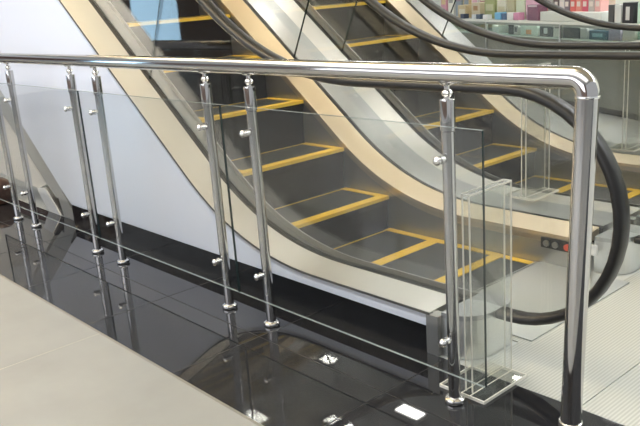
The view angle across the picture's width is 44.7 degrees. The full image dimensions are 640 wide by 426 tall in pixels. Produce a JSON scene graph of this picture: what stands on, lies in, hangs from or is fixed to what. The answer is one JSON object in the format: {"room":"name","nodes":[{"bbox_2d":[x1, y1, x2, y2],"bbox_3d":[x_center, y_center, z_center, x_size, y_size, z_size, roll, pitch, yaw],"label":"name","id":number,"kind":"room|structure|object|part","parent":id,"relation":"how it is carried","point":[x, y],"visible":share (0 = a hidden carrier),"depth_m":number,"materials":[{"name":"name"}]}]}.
{"room":"shopping mall","nodes":[
{"label":"shopping mall","id":0,"kind":"room"},
{"bbox_2d":[0,102,639,425],"bbox_3d":[2.892,-0.558,6.695,23.000,0.200,22.000,-18,21,-39],"label":"floor","id":1,"kind":"structure","parent":0,"point":[270,384],"depth_m":3.18,"materials":[{"name":"tile"}]},
{"bbox_2d":[0,177,11,204],"bbox_3d":[-2.490,-0.175,6.005,0.240,0.200,0.240,-18,21,-39],"label":"bag","id":2,"kind":"object","parent":1,"relation":"on","point":[5,194],"visible":0.71,"depth_m":5.95,"materials":[{"name":"brown leather"}]},
{"bbox_2d":[0,333,99,369],"bbox_3d":[-3.563,1.023,2.444,5.350,0.001,16.000,-18,21,-39],"label":"trim","id":3,"kind":"structure","parent":1,"relation":"on","point":[99,333],"depth_m":3.33,"materials":[{"name":"grey tile"}]},
{"bbox_2d":[0,274,262,425],"bbox_3d":[-1.587,0.395,4.136,0.010,0.001,16.000,-18,21,-39],"label":"trim","id":4,"kind":"structure","parent":1,"relation":"on","point":[68,314],"depth_m":3.19,"materials":[{"name":"grey metal"}]},
{"bbox_2d":[1,211,459,425],"bbox_3d":[-1.300,0.304,4.382,0.772,0.001,16.000,-18,21,-39],"label":"trim","id":5,"kind":"structure","parent":1,"relation":"on","point":[46,211],"depth_m":3.29,"materials":[{"name":"metal"}]},
{"bbox_2d":[0,53,600,425],"bbox_3d":[-2.086,-0.485,5.232,0.124,1.163,8.466,-18,21,-39],"label":"railing","id":6,"kind":"object","parent":1,"relation":"on","point":[585,86],"visible":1,"depth_m":2.64,"materials":[{"name":"silver metal"}]},
{"bbox_3d":[-2.171,-0.461,5.369,0.049,1.052,0.049,-18,21,-39],"label":"post","id":7,"kind":"part","parent":6,"relation":"part of","materials":[{"name":"silver metal"}]},
{"bbox_3d":[-1.963,-0.412,5.144,0.049,1.052,0.049,-18,21,-39],"label":"post","id":8,"kind":"part","parent":6,"relation":"part of","materials":[{"name":"silver metal"}]},
{"bbox_3d":[-1.808,-0.383,4.894,0.008,0.841,1.562,-18,21,-39],"label":"glass panel","id":9,"kind":"part","parent":6,"relation":"part of","materials":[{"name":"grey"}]},
{"bbox_3d":[-1.360,-0.271,4.492,0.049,1.052,0.049,-18,21,-39],"label":"post","id":10,"kind":"part","parent":6,"relation":"part of","materials":[{"name":"silver metal"}]},
{"bbox_3d":[-1.152,-0.222,4.267,0.049,1.052,0.049,-18,21,-39],"label":"post","id":11,"kind":"part","parent":6,"relation":"part of","materials":[{"name":"silver metal"}]},
{"bbox_3d":[-0.837,-0.155,3.845,0.008,0.841,1.332,-18,21,-39],"label":"glass panel","id":12,"kind":"part","parent":6,"relation":"part of","materials":[{"name":"grey"}]},
{"bbox_3d":[-0.461,-0.059,3.521,0.049,1.052,0.049,-18,21,-39],"label":"post","id":13,"kind":"part","parent":6,"relation":"part of","materials":[{"name":"silver metal"}]},
{"bbox_3d":[-0.249,-0.010,3.292,0.049,1.052,0.049,-18,21,-39],"label":"post","id":14,"kind":"part","parent":6,"relation":"part of","materials":[{"name":"silver metal"}]},
{"bbox_3d":[-2.111,-1.008,5.096,0.064,0.082,8.464,-18,21,-39],"label":"handrail","id":15,"kind":"part","parent":6,"relation":"part of","materials":[{"name":"silver metal"}]},
{"bbox_3d":[0.059,0.056,2.877,0.008,0.841,1.336,-18,21,-39],"label":"glass panel","id":16,"kind":"part","parent":6,"relation":"part of","materials":[{"name":"grey"}]},
{"bbox_3d":[0.431,0.150,2.557,0.049,1.052,0.049,-18,21,-39],"label":"post","id":17,"kind":"part","parent":6,"relation":"part of","materials":[{"name":"silver metal"}]},
{"bbox_3d":[0.736,0.206,2.222,0.062,1.087,0.094,-18,21,-39],"label":"post","id":18,"kind":"part","parent":6,"relation":"part of","materials":[{"name":"silver metal"}]},
{"bbox_2d":[0,0,639,425],"bbox_3d":[-1.129,-2.811,4.872,1.558,6.173,8.962,-18,21,-39],"label":"escalator","id":19,"kind":"object","parent":1,"relation":"on","point":[355,215],"visible":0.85,"depth_m":4.42,"materials":[{"name":"white metal"}]},
{"bbox_3d":[-3.255,-1.767,6.593,0.040,2.760,3.520,-18,21,-39],"label":"truss panel","id":20,"kind":"part","parent":19,"relation":"part of","materials":[{"name":"beige metal"}]},
{"bbox_3d":[-2.807,-1.531,6.141,0.060,2.530,2.850,-18,21,-39],"label":"truss edge panel","id":21,"kind":"part","parent":19,"relation":"part of","materials":[{"name":"grey metal"}]},
{"bbox_3d":[-2.207,-2.501,5.031,0.023,4.827,7.360,-18,21,-39],"label":"seam trim","id":22,"kind":"part","parent":19,"relation":"part of","materials":[{"name":"grey"}]},
{"bbox_3d":[-1.955,-2.367,5.293,0.007,5.207,7.360,-18,21,-39],"label":"skirt panel","id":23,"kind":"part","parent":19,"relation":"part of","materials":[{"name":"grey metal"}]},
{"bbox_3d":[-1.359,-2.556,5.803,0.007,5.207,7.360,-18,21,-39],"label":"skirt panel","id":24,"kind":"part","parent":19,"relation":"part of","materials":[{"name":"grey metal"}]},
{"bbox_3d":[-1.874,-2.930,4.781,0.072,5.789,8.057,-18,21,-39],"label":"handrail","id":25,"kind":"part","parent":19,"relation":"part of","materials":[{"name":"black rubber"}]},
{"bbox_3d":[0.456,0.470,3.048,0.052,0.166,0.058,-18,21,-39],"label":"trim","id":26,"kind":"part","parent":19,"relation":"part of","materials":[{"name":"grey metal"}]},
{"bbox_3d":[-1.056,-3.190,5.482,0.072,5.789,8.057,-18,21,-39],"label":"handrail","id":27,"kind":"part","parent":19,"relation":"part of","materials":[{"name":"black rubber"}]},
{"bbox_2d":[505,63,558,200],"bbox_3d":[1.188,-0.460,4.364,0.259,0.730,0.198,-18,21,-39],"label":"guard","id":28,"kind":"object","parent":19,"relation":"on","point":[544,187],"visible":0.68,"depth_m":4.39,"materials":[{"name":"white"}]},
{"bbox_3d":[1.214,-0.115,4.463,0.259,0.012,0.198,-18,21,-39],"label":"foot plate","id":29,"kind":"part","parent":28,"relation":"part of","materials":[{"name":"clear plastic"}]},
{"bbox_3d":[0.974,0.402,3.538,0.800,0.056,0.495,-18,21,-39],"label":"comb plate","id":30,"kind":"part","parent":19,"relation":"part of","materials":[{"name":"silver metal"}]},
{"bbox_3d":[1.171,0.157,3.843,0.012,0.054,0.180,-18,21,-39],"label":"button panel","id":31,"kind":"part","parent":19,"relation":"part of","materials":[{"name":"black plastic"}]},
{"bbox_3d":[1.307,0.464,3.244,1.552,0.051,0.393,-18,21,-39],"label":"landing plate","id":32,"kind":"part","parent":19,"relation":"part of","materials":[{"name":"grey metal"}]},
{"bbox_3d":[1.302,0.177,3.704,0.012,0.050,0.035,-18,21,-39],"label":"key plate","id":33,"kind":"part","parent":19,"relation":"part of","materials":[{"name":"white plastic"}]},
{"bbox_3d":[1.761,0.570,2.754,1.552,0.051,0.950,-18,21,-39],"label":"landing plate","id":34,"kind":"part","parent":19,"relation":"part of","materials":[{"name":"grey metal"}]},
{"bbox_2d":[274,0,639,242],"bbox_3d":[0.038,-3.171,5.865,1.588,6.157,8.950,-18,21,-39],"label":"escalator","id":35,"kind":"object","parent":1,"relation":"on","point":[347,30],"depth_m":5.62,"materials":[{"name":"grey metal"}]},
{"bbox_3d":[-0.207,-2.922,6.789,0.007,5.207,7.360,-18,21,-39],"label":"skirt panel","id":36,"kind":"part","parent":35,"relation":"part of","materials":[{"name":"grey metal"}]},
{"bbox_3d":[-0.722,-3.296,5.767,0.072,5.789,8.057,-18,21,-39],"label":"handrail","id":37,"kind":"part","parent":35,"relation":"part of","materials":[{"name":"black rubber"}]},
{"bbox_3d":[0.096,-3.556,6.468,0.072,5.789,8.057,-18,21,-39],"label":"handrail","id":38,"kind":"part","parent":35,"relation":"part of","materials":[{"name":"black rubber"}]},
{"bbox_3d":[2.135,-0.809,5.344,0.259,0.730,0.198,-18,21,-39],"label":"acrylic guard","id":39,"kind":"part","parent":35,"relation":"part of","materials":[{"name":"clear plastic"}]},
{"bbox_3d":[2.160,-0.464,5.442,0.259,0.012,0.198,-18,21,-39],"label":"foot plate","id":40,"kind":"part","parent":35,"relation":"part of","materials":[{"name":"clear plastic"}]},
{"bbox_3d":[1.608,0.104,4.035,0.052,0.166,0.058,-18,21,-39],"label":"trim","id":41,"kind":"part","parent":35,"relation":"part of","materials":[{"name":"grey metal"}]},
{"bbox_2d":[440,179,526,404],"bbox_3d":[0.566,0.261,2.717,0.259,0.730,0.198,-18,21,-39],"label":"guard","id":42,"kind":"object","parent":1,"relation":"on","point":[471,366],"visible":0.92,"depth_m":2.71,"materials":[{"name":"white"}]},
{"bbox_3d":[0.591,0.606,2.816,0.259,0.012,0.198,-18,21,-39],"label":"foot plate","id":43,"kind":"part","parent":42,"relation":"part of","materials":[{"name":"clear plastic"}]},
{"bbox_2d":[452,16,639,120],"bbox_3d":[2.549,-2.025,9.907,0.737,0.904,15.000,-8,16,-14],"label":"display counter","id":44,"kind":"object","parent":1,"relation":"on","point":[609,74],"depth_m":7.96,"materials":[{"name":"grey"}]},
{"bbox_2d":[441,0,447,10],"bbox_3d":[1.962,-3.192,11.953,0.143,0.300,0.200,-8,16,-14],"label":"package","id":45,"kind":"object","parent":44,"relation":"on","point":[444,3],"visible":0.21,"depth_m":11.88,"materials":[{"name":"pink cardboard"}]},
{"bbox_2d":[448,0,455,15],"bbox_3d":[2.032,-3.147,11.704,0.143,0.340,0.200,-8,16,-14],"label":"package","id":46,"kind":"object","parent":44,"relation":"on","point":[450,2],"visible":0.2,"depth_m":11.66,"materials":[{"name":"white cardboard"}]},
{"bbox_2d":[456,0,462,15],"bbox_3d":[2.101,-3.101,11.454,0.143,0.380,0.200,-8,16,-14],"label":"package","id":47,"kind":"object","parent":44,"relation":"on","point":[458,2],"visible":0.32,"depth_m":11.47,"materials":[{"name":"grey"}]},
{"bbox_2d":[460,14,468,18],"bbox_3d":[1.978,-2.693,10.639,0.070,0.060,0.120,-8,16,-14],"label":"package","id":48,"kind":"object","parent":44,"relation":"on","point":[463,16],"visible":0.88,"depth_m":10.59,"materials":[{"name":"blue"}]},
{"bbox_2d":[458,5,471,17],"bbox_3d":[2.026,-2.803,10.812,0.123,0.170,0.250,-8,16,-14],"label":"package","id":49,"kind":"object","parent":44,"relation":"on","point":[462,9],"visible":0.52,"depth_m":10.71,"materials":[{"name":"beige cardboard"}]},
{"bbox_3d":[1.969,-2.795,10.797,0.004,0.068,0.175,-8,16,-14],"label":"printed panel","id":50,"kind":"part","parent":49,"relation":"part of","materials":[{"name":"beige"}]},
{"bbox_2d":[463,0,471,4],"bbox_3d":[2.175,-2.999,11.222,0.143,0.300,0.200,-8,16,-14],"label":"package","id":51,"kind":"object","parent":44,"relation":"on","point":[465,2],"visible":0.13,"depth_m":11.15,"materials":[{"name":"brown cardboard"}]},
{"bbox_2d":[472,2,484,13],"bbox_3d":[2.146,-2.728,10.463,0.123,0.200,0.240,-8,16,-14],"label":"package","id":52,"kind":"object","parent":44,"relation":"on","point":[478,7],"visible":0.58,"depth_m":10.37,"materials":[{"name":"beige cardboard"}]},
{"bbox_2d":[476,14,484,18],"bbox_3d":[2.104,-2.579,10.206,0.070,0.060,0.110,-8,16,-14],"label":"package","id":53,"kind":"object","parent":44,"relation":"on","point":[478,16],"visible":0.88,"depth_m":10.16,"materials":[{"name":"blue"}]},
{"bbox_2d":[483,14,491,18],"bbox_3d":[2.157,-2.528,10.025,0.070,0.055,0.120,-8,16,-14],"label":"package","id":54,"kind":"object","parent":44,"relation":"on","point":[487,16],"visible":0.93,"depth_m":9.98,"materials":[{"name":"white cardboard"}]},
{"bbox_2d":[485,0,496,17],"bbox_3d":[2.261,-2.662,10.128,0.123,0.240,0.280,-8,16,-14],"label":"package","id":55,"kind":"object","parent":44,"relation":"on","point":[490,5],"visible":0.53,"depth_m":10.06,"materials":[{"name":"green cardboard"}]},
{"bbox_3d":[2.203,-2.671,10.108,0.004,0.084,0.196,-8,16,-14],"label":"printed panel","id":56,"kind":"part","parent":55,"relation":"part of","materials":[{"name":"beige"}]},
{"bbox_2d":[492,24,507,32],"bbox_3d":[2.294,-2.346,9.898,0.140,0.100,0.160,-8,16,-14],"label":"package","id":57,"kind":"object","parent":44,"relation":"on","point":[497,28],"visible":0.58,"depth_m":9.83,"materials":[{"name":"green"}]},
{"bbox_2d":[495,12,506,19],"bbox_3d":[2.253,-2.460,9.706,0.080,0.085,0.160,-8,16,-14],"label":"package","id":58,"kind":"object","parent":44,"relation":"on","point":[498,15],"visible":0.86,"depth_m":9.67,"materials":[{"name":"blue cardboard"}]},
{"bbox_2d":[497,0,506,11],"bbox_3d":[2.345,-2.590,9.838,0.123,0.250,0.220,-8,16,-14],"label":"package","id":59,"kind":"object","parent":44,"relation":"on","point":[501,4],"visible":0.23,"depth_m":9.79,"materials":[{"name":"beige cardboard"}]},
{"bbox_3d":[2.288,-2.570,9.827,0.004,0.075,0.176,-8,16,-14],"label":"printed panel","id":60,"kind":"part","parent":59,"relation":"part of","materials":[{"name":"beige"}]},
{"bbox_2d":[502,13,506,19],"bbox_3d":[2.294,-2.418,9.568,0.080,0.075,0.100,-8,16,-14],"label":"package","id":61,"kind":"object","parent":44,"relation":"on","point":[504,15],"visible":0.57,"depth_m":9.54,"materials":[{"name":"blue cardboard"}]},
{"bbox_2d":[508,25,513,33],"bbox_3d":[2.379,-2.250,9.492,0.120,0.125,0.110,-8,16,-14],"label":"package","id":62,"kind":"object","parent":44,"relation":"on","point":[510,27],"visible":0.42,"depth_m":9.47,"materials":[{"name":"grey"}]},
{"bbox_2d":[507,0,515,12],"bbox_3d":[2.411,-2.532,9.615,0.120,0.250,0.180,-8,16,-14],"label":"package","id":63,"kind":"object","parent":44,"relation":"on","point":[511,4],"visible":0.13,"depth_m":9.58,"materials":[{"name":"beige cardboard"}]},
{"bbox_2d":[507,12,515,19],"bbox_3d":[2.336,-2.385,9.422,0.080,0.085,0.150,-8,16,-14],"label":"package","id":64,"kind":"object","parent":44,"relation":"on","point":[510,14],"visible":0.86,"depth_m":9.41,"materials":[{"name":"white cardboard"}]},
{"bbox_2d":[514,25,520,34],"bbox_3d":[2.412,-2.212,9.377,0.123,0.110,0.100,-8,16,-14],"label":"package","id":65,"kind":"object","parent":44,"relation":"on","point":[517,28],"visible":0.54,"depth_m":9.33,"materials":[{"name":"grey"}]},
{"bbox_2d":[513,12,523,19],"bbox_3d":[2.374,-2.350,9.289,0.080,0.085,0.125,-8,16,-14],"label":"package","id":66,"kind":"object","parent":44,"relation":"on","point":[518,15],"visible":0.98,"depth_m":9.24,"materials":[{"name":"pink cardboard"}]},
{"bbox_2d":[516,0,525,18],"bbox_3d":[2.474,-2.475,9.401,0.120,0.250,0.200,-8,16,-14],"label":"package","id":67,"kind":"object","parent":44,"relation":"on","point":[520,4],"visible":0.48,"depth_m":9.35,"materials":[{"name":"green"}]},
{"bbox_2d":[521,25,539,35],"bbox_3d":[2.493,-2.147,9.095,0.123,0.130,0.380,-8,16,-14],"label":"package","id":68,"kind":"object","parent":44,"relation":"on","point":[525,30],"visible":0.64,"depth_m":9.04,"materials":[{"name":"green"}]},
{"bbox_2d":[526,0,538,18],"bbox_3d":[2.532,-2.416,9.197,0.123,0.240,0.180,-8,16,-14],"label":"package","id":69,"kind":"object","parent":44,"relation":"on","point":[528,2],"visible":0.23,"depth_m":9.17,"materials":[{"name":"pink"}]},
{"bbox_2d":[527,4,546,20],"bbox_3d":[2.496,-2.309,8.949,0.123,0.175,0.235,-8,16,-14],"label":"package","id":70,"kind":"object","parent":44,"relation":"on","point":[533,10],"visible":0.77,"depth_m":8.89,"materials":[{"name":"pink cardboard"}]},
{"bbox_2d":[455,26,624,41],"bbox_3d":[2.518,-2.283,9.830,0.660,0.015,15.000,-8,16,-14],"label":"display shelf","id":71,"kind":"object","parent":44,"relation":"attached to","point":[466,33],"depth_m":8.80,"materials":[{"name":"clear glass"}]},
{"bbox_2d":[540,26,552,36],"bbox_3d":[2.592,-2.055,8.756,0.123,0.125,0.250,-8,16,-14],"label":"package","id":72,"kind":"object","parent":44,"relation":"on","point":[544,30],"visible":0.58,"depth_m":8.72,"materials":[{"name":"grey"}]},
{"bbox_2d":[457,16,637,23],"bbox_3d":[2.521,-2.447,9.787,0.730,0.020,15.000,-8,16,-14],"label":"countertop","id":73,"kind":"structure","parent":44,"relation":"on","point":[457,16],"depth_m":8.86,"materials":[{"name":"grey"}]},
{"bbox_2d":[553,27,558,36],"bbox_3d":[2.654,-1.996,8.543,0.123,0.120,0.150,-8,16,-14],"label":"package","id":74,"kind":"object","parent":44,"relation":"on","point":[555,29],"visible":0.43,"depth_m":8.55,"materials":[{"name":"grey"}]},
{"bbox_2d":[563,27,579,38],"bbox_3d":[2.737,-1.938,8.298,0.140,0.130,0.300,-8,16,-14],"label":"package","id":75,"kind":"object","parent":44,"relation":"on","point":[568,32],"visible":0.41,"depth_m":8.28,"materials":[{"name":"grey"}]},
{"bbox_2d":[540,11,607,21],"bbox_3d":[2.772,-2.111,8.327,0.250,0.098,1.140,-8,16,-14],"label":"display riser","id":76,"kind":"object","parent":44,"relation":"on","point":[545,15],"visible":0.49,"depth_m":8.31,"materials":[{"name":"white paint"}]},
{"bbox_2d":[559,0,564,7],"bbox_3d":[2.689,-2.300,8.518,0.103,0.170,0.096,-8,16,-14],"label":"package","id":77,"kind":"object","parent":76,"relation":"on","point":[561,2],"visible":0.25,"depth_m":8.50,"materials":[{"name":"white cardboard"}]},
{"bbox_2d":[564,0,569,10],"bbox_3d":[2.716,-2.275,8.425,0.103,0.170,0.096,-8,16,-14],"label":"package","id":78,"kind":"object","parent":76,"relation":"on","point":[567,2],"visible":0.28,"depth_m":8.40,"materials":[{"name":"grey cardboard"}]},
{"bbox_2d":[570,0,575,10],"bbox_3d":[2.746,-2.248,8.323,0.103,0.170,0.096,-8,16,-14],"label":"package","id":79,"kind":"object","parent":76,"relation":"on","point":[572,2],"visible":0.45,"depth_m":8.31,"materials":[{"name":"red cardboard"}]},
{"bbox_2d":[576,0,581,10],"bbox_3d":[2.776,-2.221,8.220,0.103,0.170,0.096,-8,16,-14],"label":"package","id":80,"kind":"object","parent":76,"relation":"on","point":[578,2],"visible":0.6,"depth_m":8.21,"materials":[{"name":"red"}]},
{"bbox_2d":[582,0,588,10],"bbox_3d":[2.806,-2.194,8.118,0.103,0.170,0.096,-8,16,-14],"label":"package","id":81,"kind":"object","parent":76,"relation":"on","point":[584,2],"visible":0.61,"depth_m":8.11,"materials":[{"name":"red cardboard"}]},
{"bbox_2d":[588,0,594,11],"bbox_3d":[2.836,-2.167,8.016,0.103,0.170,0.096,-8,16,-14],"label":"package","id":82,"kind":"object","parent":76,"relation":"on","point":[591,4],"visible":0.61,"depth_m":8.00,"materials":[{"name":"grey cardboard"}]},
{"bbox_2d":[595,0,608,11],"bbox_3d":[2.866,-2.140,7.913,0.103,0.170,0.096,-8,16,-14],"label":"package","id":83,"kind":"object","parent":76,"relation":"on","point":[600,5],"visible":0.87,"depth_m":7.88,"materials":[{"name":"pink cardboard"}]},
{"bbox_2d":[580,28,596,38],"bbox_3d":[2.790,-1.870,8.084,0.120,0.110,0.120,-8,16,-14],"label":"package","id":84,"kind":"object","parent":44,"relation":"on","point":[584,32],"visible":0.46,"depth_m":8.04,"materials":[{"name":"grey"}]},
{"bbox_2d":[589,29,608,39],"bbox_3d":[2.855,-1.802,7.863,0.123,0.090,0.280,-8,16,-14],"label":"package","id":85,"kind":"object","parent":44,"relation":"on","point":[600,34],"visible":0.78,"depth_m":7.83,"materials":[{"name":"blue"}]},
{"bbox_3d":[2.797,-1.793,7.849,0.004,0.036,0.168,-8,16,-14],"label":"printed panel","id":86,"kind":"part","parent":85,"relation":"part of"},
{"bbox_2d":[608,4,618,21],"bbox_3d":[2.886,-1.949,7.597,0.110,0.170,0.080,-8,16,-14],"label":"package","id":87,"kind":"object","parent":44,"relation":"on","point":[611,8],"visible":0.39,"depth_m":7.57,"materials":[{"name":"grey cardboard"}]},
{"bbox_2d":[608,29,622,40],"bbox_3d":[2.928,-1.750,7.608,0.120,0.120,0.180,-8,16,-14],"label":"package","id":88,"kind":"object","parent":44,"relation":"on","point":[614,35],"visible":0.46,"depth_m":7.57,"materials":[{"name":"grey"}]},
{"bbox_2d":[614,4,622,22],"bbox_3d":[2.916,-1.922,7.495,0.110,0.170,0.100,-8,16,-14],"label":"package","id":89,"kind":"object","parent":44,"relation":"on","point":[618,8],"visible":0.48,"depth_m":7.47,"materials":[{"name":"white cardboard"}]},
{"bbox_2d":[622,2,637,22],"bbox_3d":[2.955,-1.895,7.352,0.113,0.190,0.160,-8,16,-14],"label":"package","id":90,"kind":"object","parent":44,"relation":"on","point":[630,9],"visible":0.93,"depth_m":7.30,"materials":[{"name":"grey cardboard"}]},
{"bbox_3d":[2.903,-1.882,7.340,0.004,0.123,0.056,-8,16,-14],"label":"printed panel","id":91,"kind":"part","parent":90,"relation":"part of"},
{"bbox_2d":[623,30,637,41],"bbox_3d":[2.988,-1.691,7.405,0.120,0.110,0.180,-8,16,-14],"label":"package","id":92,"kind":"object","parent":44,"relation":"on","point":[628,36],"visible":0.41,"depth_m":7.37,"materials":[{"name":"grey"}]},
{"bbox_2d":[637,2,639,23],"bbox_3d":[3.051,-1.817,7.056,0.133,0.190,0.360,-8,16,-14],"label":"package","id":93,"kind":"object","parent":44,"relation":"on","point":[638,16],"visible":1,"depth_m":7.19,"materials":[{"name":"green"}]},
{"bbox_2d":[432,0,639,5],"bbox_3d":[4.903,-4.156,10.567,0.100,4.300,18.000,-8,16,-14],"label":"wall","id":94,"kind":"structure","parent":0,"point":[438,2],"depth_m":12.00,"materials":[{"name":"white paint"}]}
]}

